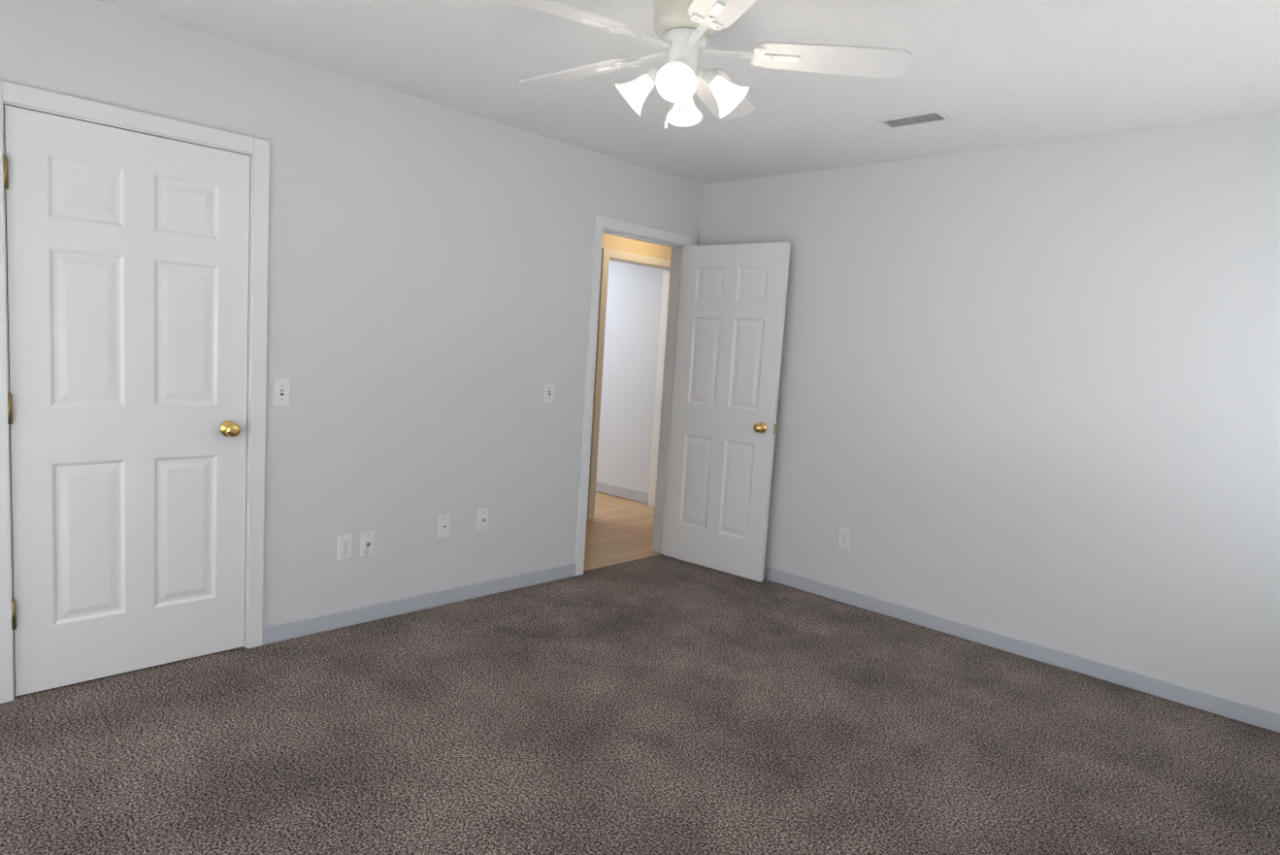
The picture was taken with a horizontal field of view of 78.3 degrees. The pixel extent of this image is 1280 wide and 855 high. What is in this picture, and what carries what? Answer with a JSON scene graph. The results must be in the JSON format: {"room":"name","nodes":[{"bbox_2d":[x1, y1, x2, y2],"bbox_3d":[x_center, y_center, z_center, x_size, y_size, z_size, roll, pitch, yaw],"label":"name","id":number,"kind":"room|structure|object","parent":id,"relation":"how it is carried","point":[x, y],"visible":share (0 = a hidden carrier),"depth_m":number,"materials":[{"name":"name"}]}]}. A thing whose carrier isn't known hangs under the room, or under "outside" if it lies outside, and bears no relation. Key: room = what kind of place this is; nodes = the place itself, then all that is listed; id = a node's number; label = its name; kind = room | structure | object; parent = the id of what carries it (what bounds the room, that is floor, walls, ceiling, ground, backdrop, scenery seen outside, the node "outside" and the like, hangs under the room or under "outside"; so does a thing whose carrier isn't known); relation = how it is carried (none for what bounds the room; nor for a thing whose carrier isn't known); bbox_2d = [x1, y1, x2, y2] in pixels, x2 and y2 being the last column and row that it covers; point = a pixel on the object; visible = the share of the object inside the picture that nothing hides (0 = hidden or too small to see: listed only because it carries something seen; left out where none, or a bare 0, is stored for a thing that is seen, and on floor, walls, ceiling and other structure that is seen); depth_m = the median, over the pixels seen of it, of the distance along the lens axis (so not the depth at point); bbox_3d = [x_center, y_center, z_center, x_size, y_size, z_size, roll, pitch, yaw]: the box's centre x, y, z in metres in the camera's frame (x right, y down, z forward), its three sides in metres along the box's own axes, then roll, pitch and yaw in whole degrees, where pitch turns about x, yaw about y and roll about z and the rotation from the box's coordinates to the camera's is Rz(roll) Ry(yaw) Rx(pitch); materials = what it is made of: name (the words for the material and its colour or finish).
{"room":"empty bedroom","nodes":[
{"label":"empty bedroom","id":0,"kind":"room"},
{"bbox_2d":[0,0,703,626],"bbox_3d":[-0.713,-0.325,4.214,0.120,2.440,6.720,9,8,43],"label":"wall","id":1,"kind":"structure","parent":0,"point":[429,272],"depth_m":3.67,"materials":[{"name":"white paint"}]},
{"bbox_2d":[2,104,250,695],"bbox_3d":[-1.892,-0.066,2.958,0.170,2.018,0.778,9,8,43],"label":"closet door","id":2,"kind":"structure","parent":1,"relation":"in","point":[127,276],"depth_m":2.91,"materials":[{"name":"white wood"}]},
{"bbox_2d":[0,80,269,703],"bbox_3d":[-1.917,-0.079,2.989,0.120,2.050,0.810,9,8,43],"label":"door frame","id":3,"kind":"structure","parent":1,"relation":"attached to","point":[249,265],"depth_m":3.09,"materials":[{"name":"white wood"}]},
{"bbox_2d":[272,378,290,406],"bbox_3d":[-1.504,-0.146,3.310,0.019,0.115,0.070,9,8,43],"label":"light switch","id":4,"kind":"object","parent":1,"relation":"attached to","point":[281,392],"visible":1,"depth_m":3.31,"materials":[{"name":"white plastic"}]},
{"bbox_2d":[336,533,352,560],"bbox_3d":[-1.349,0.549,3.600,0.007,0.115,0.070,9,8,43],"label":"electrical outlet","id":5,"kind":"object","parent":1,"relation":"attached to","point":[344,546],"visible":1,"depth_m":3.60,"materials":[{"name":"white plastic"}]},
{"bbox_2d":[360,530,374,557],"bbox_3d":[-1.269,0.546,3.676,0.017,0.115,0.070,9,8,43],"label":"outlet","id":6,"kind":"object","parent":1,"relation":"attached to","point":[367,543],"visible":1,"depth_m":3.67,"materials":[{"name":"white plastic"}]},
{"bbox_2d":[262,562,575,645],"bbox_3d":[-1.358,0.882,3.643,0.013,0.078,4.690,9,8,43],"label":"baseboard","id":7,"kind":"structure","parent":1,"relation":"attached to","point":[279,632],"depth_m":3.86,"materials":[{"name":"grey paint"}]},
{"bbox_2d":[437,514,450,537],"bbox_3d":[-0.988,0.498,3.972,0.007,0.115,0.070,9,8,43],"label":"outlet","id":8,"kind":"object","parent":1,"relation":"attached to","point":[443,525],"visible":1,"depth_m":3.97,"materials":[{"name":"white plastic"}]},
{"bbox_2d":[476,508,489,530],"bbox_3d":[-0.821,0.487,4.138,0.017,0.115,0.070,9,8,43],"label":"outlet","id":9,"kind":"object","parent":1,"relation":"attached to","point":[482,519],"visible":1,"depth_m":4.14,"materials":[{"name":"white plastic"}]},
{"bbox_2d":[543,382,554,403],"bbox_3d":[-0.498,-0.190,4.361,0.019,0.115,0.070,9,8,43],"label":"light switch","id":10,"kind":"object","parent":1,"relation":"attached to","point":[548,396],"visible":1,"depth_m":4.36,"materials":[{"name":"white plastic"}]},
{"bbox_2d":[574,214,696,575],"bbox_3d":[-0.063,-0.184,4.925,0.156,2.097,0.889,9,8,43],"label":"door frame","id":11,"kind":"structure","parent":1,"relation":"attached to","point":[601,222],"depth_m":4.69,"materials":[{"name":"white wood"}]},
{"bbox_2d":[663,241,790,582],"bbox_3d":[0.511,-0.113,4.902,0.764,2.018,0.170,9,8,40],"label":"entry door","id":12,"kind":"structure","parent":11,"relation":"attached to","point":[732,313],"depth_m":4.86,"materials":[{"name":"white wood"}]},
{"bbox_2d":[583,491,659,570],"bbox_3d":[-1.153,0.666,6.575,3.685,0.056,4.220,9,8,43],"label":"floor","id":13,"kind":"structure","parent":0,"point":[619,530],"depth_m":5.83,"materials":[{"name":"beige wood"}]},
{"bbox_2d":[587,232,671,509],"bbox_3d":[-0.543,-0.490,5.929,0.120,2.440,4.000,9,8,43],"label":"wall","id":14,"kind":"structure","parent":0,"point":[627,245],"depth_m":6.17,"materials":[{"name":"beige paint"}]},
{"bbox_2d":[588,248,670,519],"bbox_3d":[-0.078,-0.340,6.432,0.136,2.097,0.894,9,8,43],"label":"door frame","id":15,"kind":"structure","parent":14,"relation":"attached to","point":[607,253],"depth_m":6.19,"materials":[{"name":"white wood"}]},
{"bbox_2d":[595,261,663,492],"bbox_3d":[-0.639,-0.673,7.646,2.410,2.440,0.120,9,8,43],"label":"wall","id":16,"kind":"structure","parent":0,"point":[634,299],"depth_m":7.02,"materials":[{"name":"white paint"}]},
{"bbox_2d":[595,480,648,503],"bbox_3d":[-0.758,0.492,7.718,2.410,0.098,0.013,9,8,43],"label":"baseboard","id":17,"kind":"structure","parent":16,"relation":"attached to","point":[623,492],"depth_m":7.14,"materials":[{"name":"grey paint"}]},
{"bbox_2d":[0,554,1279,854],"bbox_3d":[-0.290,1.124,2.632,4.590,0.060,4.930,9,8,43],"label":"floor carpet","id":18,"kind":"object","parent":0,"point":[660,704],"visible":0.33,"depth_m":2.73,"materials":[{"name":"carpet"}]},
{"bbox_2d":[98,0,1279,184],"bbox_3d":[-0.523,-1.577,4.063,7.510,0.100,6.840,9,8,43],"label":"ceiling","id":19,"kind":"structure","parent":0,"point":[985,75],"depth_m":2.94,"materials":[{"name":"white paint"}]},
{"bbox_2d":[506,0,913,129],"bbox_3d":[0.082,-1.068,2.227,1.197,0.458,1.228,9,8,43],"label":"ceiling fan","id":20,"kind":"object","parent":19,"relation":"hanging from","point":[685,30],"visible":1,"depth_m":2.18,"materials":[{"name":"white"}]},
{"bbox_2d":[874,108,952,129],"bbox_3d":[1.199,-1.348,3.450,0.290,0.011,0.150,9,8,43],"label":"ceiling vent","id":21,"kind":"object","parent":19,"relation":"in","point":[916,118],"visible":1,"depth_m":3.44,"materials":[{"name":"white metal"}]},
{"bbox_2d":[698,113,1279,713],"bbox_3d":[1.739,-0.144,3.967,3.790,2.440,0.120,9,8,43],"label":"wall","id":22,"kind":"structure","parent":0,"point":[1031,393],"depth_m":3.70,"materials":[{"name":"white paint"}]},
{"bbox_2d":[837,527,851,550],"bbox_3d":[1.158,0.634,4.467,0.070,0.115,0.007,9,8,43],"label":"electrical outlet","id":23,"kind":"object","parent":22,"relation":"attached to","point":[843,539],"visible":1,"depth_m":4.46,"materials":[{"name":"white plastic"}]},
{"bbox_2d":[763,565,1279,732],"bbox_3d":[1.575,1.024,4.081,3.644,0.078,0.013,9,8,43],"label":"baseboard","id":24,"kind":"structure","parent":22,"relation":"attached to","point":[1261,717],"depth_m":3.73,"materials":[{"name":"grey paint"}]}
]}

